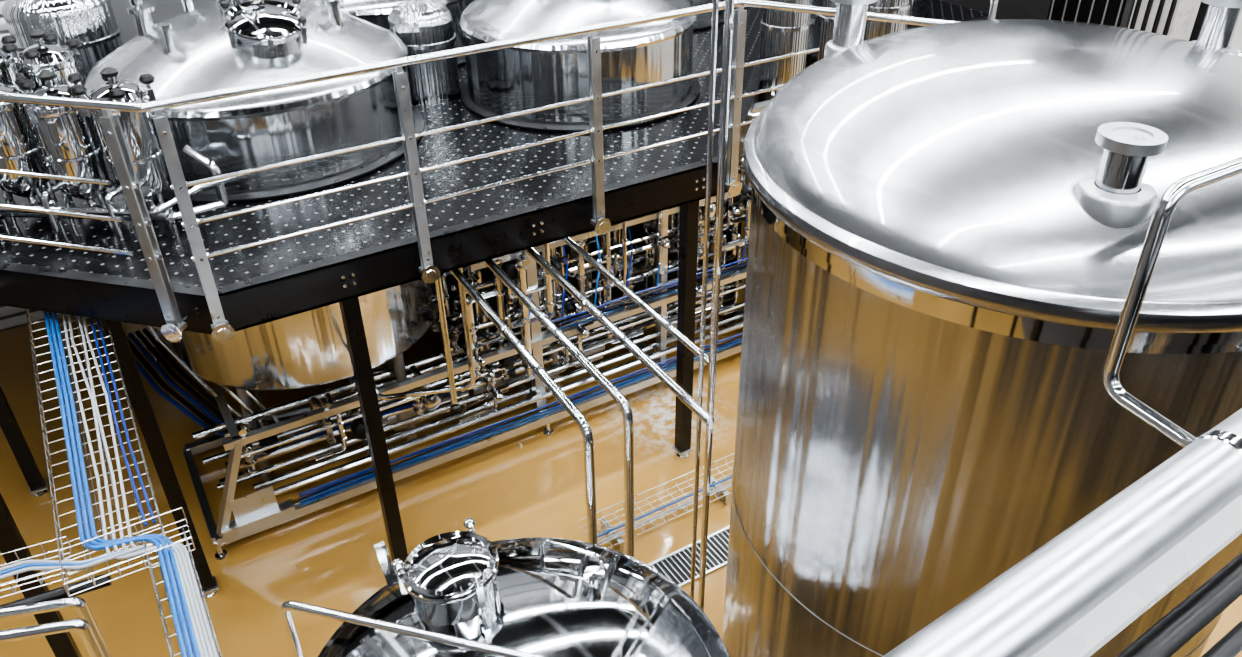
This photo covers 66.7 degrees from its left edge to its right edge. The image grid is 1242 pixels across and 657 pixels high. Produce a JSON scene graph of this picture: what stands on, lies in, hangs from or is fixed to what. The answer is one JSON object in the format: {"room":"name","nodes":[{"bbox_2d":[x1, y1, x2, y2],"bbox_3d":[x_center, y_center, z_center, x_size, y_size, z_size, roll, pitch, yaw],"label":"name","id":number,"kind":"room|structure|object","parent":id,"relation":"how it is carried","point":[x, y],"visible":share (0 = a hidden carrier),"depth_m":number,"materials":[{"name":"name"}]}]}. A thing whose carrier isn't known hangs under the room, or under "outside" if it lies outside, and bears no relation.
{"room":"processing plant","nodes":[
{"label":"processing plant","id":0,"kind":"room"},
{"bbox_2d":[0,0,214,330],"bbox_3d":[-2.927,-4.917,9.584,18.000,8.700,0.100,-19,37,-25],"label":"wall","id":1,"kind":"structure","parent":0,"point":[10,317],"depth_m":9.45,"materials":[{"name":"grey paint"}]},
{"bbox_2d":[0,175,1241,656],"bbox_3d":[0.585,1.859,7.135,18.000,0.100,17.000,-19,37,-25],"label":"floor","id":2,"kind":"structure","parent":0,"point":[531,483],"depth_m":7.80,"materials":[{"name":"orange paint"}]},
{"bbox_2d":[0,493,81,656],"bbox_3d":[-3.324,1.515,5.375,0.200,2.500,0.200,-19,37,-25],"label":"column","id":3,"kind":"structure","parent":2,"relation":"on","point":[61,644],"depth_m":5.26,"materials":[{"name":"metal"}]},
{"bbox_2d":[0,573,111,656],"bbox_3d":[-2.894,2.204,4.556,1.330,2.225,0.372,-12,35,-17],"label":"pipes","id":4,"kind":"object","parent":2,"relation":"on","point":[57,599],"visible":0.98,"depth_m":4.07,"materials":[{"name":"metal"}]},
{"bbox_2d":[2,0,171,364],"bbox_3d":[-4.658,-1.417,8.643,0.848,3.900,0.848,-8,34,-10],"label":"tank","id":5,"kind":"object","parent":2,"relation":"on","point":[92,23],"visible":0.23,"depth_m":7.64,"materials":[{"name":"silver metal"}]},
{"bbox_2d":[84,0,437,479],"bbox_3d":[-2.926,-1.248,7.326,2.791,5.002,2.497,-19,37,-25],"label":"vessel","id":6,"kind":"object","parent":2,"relation":"on","point":[222,44],"visible":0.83,"depth_m":6.44,"materials":[{"name":"silver metal"}]},
{"bbox_2d":[291,0,473,65],"bbox_3d":[-2.291,-2.509,9.358,2.040,4.887,2.040,-19,37,-25],"label":"vessel","id":7,"kind":"object","parent":2,"relation":"on","point":[377,12],"visible":0.06,"depth_m":8.14,"materials":[{"name":"silver metal"}]},
{"bbox_2d":[388,0,460,347],"bbox_3d":[-1.613,-1.296,8.469,0.551,3.800,0.551,-19,37,-25],"label":"tank","id":8,"kind":"object","parent":2,"relation":"on","point":[424,26],"visible":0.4,"depth_m":7.61,"materials":[{"name":"silver metal"}]},
{"bbox_2d":[182,154,751,559],"bbox_3d":[-1.105,-0.328,8.223,5.500,2.432,1.351,-19,37,-25],"label":"pipe","id":9,"kind":"object","parent":2,"relation":"on","point":[499,363],"visible":0.53,"depth_m":8.08,"materials":[{"name":"metal"}]},
{"bbox_2d":[127,326,449,436],"bbox_3d":[-2.945,-0.131,7.527,3.097,2.102,0.950,4,33,7],"label":"bundle","id":10,"kind":"object","parent":9,"relation":"attached to","point":[272,419],"visible":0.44,"depth_m":7.83,"materials":[{"name":"black rubber"}]},
{"bbox_2d":[299,227,747,505],"bbox_3d":[-0.655,0.048,8.005,4.466,1.577,0.312,-19,37,-25],"label":"cable bundle","id":11,"kind":"object","parent":9,"relation":"attached to","point":[493,427],"visible":0.69,"depth_m":8.14,"materials":[{"name":"blue plastic"}]},
{"bbox_2d":[0,0,988,597],"bbox_3d":[-1.876,-0.924,8.887,12.111,2.730,5.567,-19,37,-25],"label":"platform","id":12,"kind":"object","parent":2,"relation":"on","point":[275,280],"visible":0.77,"depth_m":6.17,"materials":[{"name":"black paint"}]},
{"bbox_2d":[0,35,53,199],"bbox_3d":[-3.986,-1.340,6.073,0.360,1.111,0.474,-5,33,-6],"label":"housing","id":13,"kind":"object","parent":12,"relation":"on","point":[8,76],"visible":0.25,"depth_m":5.96,"materials":[{"name":"metal"}]},
{"bbox_2d":[0,75,58,223],"bbox_3d":[-3.799,-1.085,5.795,0.374,0.981,0.496,13,35,20],"label":"housing","id":14,"kind":"object","parent":12,"relation":"on","point":[20,148],"visible":0.68,"depth_m":5.79,"materials":[{"name":"metal"}]},
{"bbox_2d":[2,29,112,201],"bbox_3d":[-3.631,-1.345,6.071,0.374,1.111,0.484,19,38,28],"label":"housing","id":15,"kind":"object","parent":12,"relation":"on","point":[41,56],"visible":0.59,"depth_m":5.86,"materials":[{"name":"metal"}]},
{"bbox_2d":[19,70,116,231],"bbox_3d":[-3.392,-1.085,5.784,0.426,0.981,0.412,-19,37,-25],"label":"housing","id":16,"kind":"object","parent":12,"relation":"on","point":[68,139],"visible":0.8,"depth_m":5.69,"materials":[{"name":"metal"}]},
{"bbox_2d":[0,309,221,656],"bbox_3d":[-2.890,0.815,4.339,1.498,0.076,4.706,-19,37,-25],"label":"cable tray","id":17,"kind":"object","parent":12,"relation":"attached to","point":[59,550],"visible":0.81,"depth_m":4.23,"materials":[{"name":"metal"}]},
{"bbox_2d":[0,311,218,656],"bbox_3d":[-2.871,0.844,4.301,1.453,0.033,4.600,-19,37,-25],"label":"cable","id":18,"kind":"object","parent":17,"relation":"on","point":[202,640],"visible":0.88,"depth_m":4.29,"materials":[{"name":"plastic"}]},
{"bbox_2d":[71,67,174,234],"bbox_3d":[-2.981,-1.052,5.695,0.374,1.011,0.499,7,34,12],"label":"housing","id":19,"kind":"object","parent":12,"relation":"on","point":[138,129],"visible":0.77,"depth_m":5.63,"materials":[{"name":"metal"}]},
{"bbox_2d":[0,145,249,238],"bbox_3d":[-3.289,-0.793,5.768,1.937,0.504,0.403,-3,33,-3],"label":"pipe","id":20,"kind":"object","parent":12,"relation":"on","point":[171,217],"visible":0.69,"depth_m":5.79,"materials":[{"name":"metal"}]},
{"bbox_2d":[0,0,1241,342],"bbox_3d":[-1.983,-1.173,5.577,10.352,1.747,1.900,-4,33,-4],"label":"guard railing","id":21,"kind":"object","parent":12,"relation":"on","point":[222,331],"visible":0.99,"depth_m":5.23,"materials":[{"name":"metal"}]},
{"bbox_2d":[752,99,771,114],"bbox_3d":[0.889,-1.760,7.813,1.100,0.065,0.100,-19,37,-25],"label":"lamp","id":22,"kind":"object","parent":12,"relation":"attached to","point":[758,107],"visible":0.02,"depth_m":7.91,"materials":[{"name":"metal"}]},
{"bbox_2d":[280,518,729,656],"bbox_3d":[-0.442,2.186,4.494,1.957,2.253,1.957,-19,37,-25],"label":"tank","id":23,"kind":"object","parent":2,"relation":"on","point":[456,593],"visible":1,"depth_m":4.30,"materials":[{"name":"silver metal"}]},
{"bbox_2d":[348,0,733,611],"bbox_3d":[-0.668,-0.855,5.285,1.391,6.500,3.284,-19,37,-25],"label":"pipes","id":24,"kind":"object","parent":2,"relation":"on","point":[707,416],"visible":0.88,"depth_m":5.07,"materials":[{"name":"metal"}]},
{"bbox_2d":[459,0,699,386],"bbox_3d":[-0.342,-1.855,8.230,2.040,4.965,2.040,-19,37,-25],"label":"vessel","id":25,"kind":"object","parent":2,"relation":"on","point":[505,81],"visible":0.5,"depth_m":7.22,"materials":[{"name":"silver metal"}]},
{"bbox_2d":[579,453,733,552],"bbox_3d":[0.831,1.266,7.763,2.505,0.203,0.306,-19,37,-25],"label":"cable tray","id":26,"kind":"object","parent":2,"relation":"on","point":[716,488],"visible":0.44,"depth_m":7.46,"materials":[{"name":"metal"}]},
{"bbox_2d":[647,526,728,586],"bbox_3d":[0.800,1.685,7.288,1.600,0.019,0.310,-19,37,-25],"label":"floor drain grate","id":27,"kind":"object","parent":2,"relation":"on","point":[676,565],"visible":0.37,"depth_m":7.17,"materials":[{"name":"metal"}]},
{"bbox_2d":[687,0,736,30],"bbox_3d":[0.254,-3.244,10.427,2.040,4.887,2.040,-19,37,-25],"label":"vessel","id":28,"kind":"object","parent":2,"relation":"on","point":[703,20],"visible":0.03,"depth_m":9.59,"materials":[{"name":"silver metal"}]},
{"bbox_2d":[743,0,811,310],"bbox_3d":[1.409,-1.747,8.537,0.423,4.400,0.423,-5,33,-6],"label":"cylinder","id":29,"kind":"object","parent":2,"relation":"on","point":[782,32],"visible":0.23,"depth_m":7.94,"materials":[{"name":"silver metal"}]},
{"bbox_2d":[811,0,835,64],"bbox_3d":[1.907,-1.842,8.763,0.423,4.300,0.423,-5,33,-6],"label":"cylinder","id":30,"kind":"object","parent":2,"relation":"on","point":[824,24],"visible":0.06,"depth_m":8.14,"materials":[{"name":"silver metal"}]},
{"bbox_2d":[806,0,928,67],"bbox_3d":[2.432,-3.257,10.380,1.740,4.899,1.740,-19,37,-25],"label":"vessel","id":31,"kind":"object","parent":2,"relation":"on","point":[919,8],"visible":0.05,"depth_m":9.77,"materials":[{"name":"silver metal"}]},
{"bbox_2d":[864,0,911,40],"bbox_3d":[2.368,-2.146,9.036,0.530,4.500,0.530,-7,33,-9],"label":"cylinder","id":32,"kind":"object","parent":2,"relation":"on","point":[874,29],"visible":0.12,"depth_m":8.38,"materials":[{"name":"silver metal"}]},
{"bbox_2d":[722,0,1241,656],"bbox_3d":[1.780,0.672,4.767,2.493,4.435,2.493,-10,34,-14],"label":"storage tank","id":33,"kind":"object","parent":2,"relation":"on","point":[950,222],"visible":0.93,"depth_m":3.34,"materials":[{"name":"silver metal"}]},
{"bbox_2d":[1047,0,1132,27],"bbox_3d":[4.505,-2.268,9.583,0.120,4.050,0.780,-19,37,-25],"label":"vent grille","id":34,"kind":"object","parent":2,"relation":"on","point":[1104,12],"visible":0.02,"depth_m":8.98,"materials":[{"name":"black metal"}]},
{"bbox_2d":[1128,0,1200,40],"bbox_3d":[5.963,-4.935,9.476,0.445,8.600,0.500,-19,37,-25],"label":"column","id":35,"kind":"structure","parent":2,"relation":"on","point":[1172,18],"depth_m":10.29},
{"bbox_2d":[939,0,1241,50],"bbox_3d":[7.423,-4.170,8.168,0.100,8.700,13.200,-19,37,-25],"label":"wall","id":36,"kind":"structure","parent":0,"point":[1006,9],"depth_m":12.30,"materials":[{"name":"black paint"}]},
{"bbox_2d":[1032,496,1241,656],"bbox_3d":[1.644,0.142,1.839,4.720,0.175,0.221,-21,38,-28],"label":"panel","id":37,"kind":"object","parent":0,"point":[1114,614],"visible":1,"depth_m":1.35,"materials":[{"name":"metal"}]},
{"bbox_2d":[882,408,1241,656],"bbox_3d":[1.581,-0.031,1.846,4.708,0.106,0.106,-21,38,-28],"label":"pipe","id":38,"kind":"object","parent":37,"relation":"attached to","point":[1036,600],"visible":1,"depth_m":1.27,"materials":[{"name":"metal"}]},
{"bbox_2d":[1103,156,1241,447],"bbox_3d":[2.337,-0.216,2.663,2.001,0.642,0.682,-19,37,-25],"label":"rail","id":39,"kind":"object","parent":37,"relation":"attached to","point":[1167,203],"visible":0.99,"depth_m":2.45,"materials":[{"name":"metal"}]},
{"bbox_2d":[1116,552,1241,656],"bbox_3d":[1.601,0.173,1.826,4.612,0.066,0.091,-21,38,-28],"label":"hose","id":40,"kind":"object","parent":37,"relation":"attached to","point":[1189,617],"visible":1,"depth_m":1.40,"materials":[{"name":"black rubber"}]}
]}

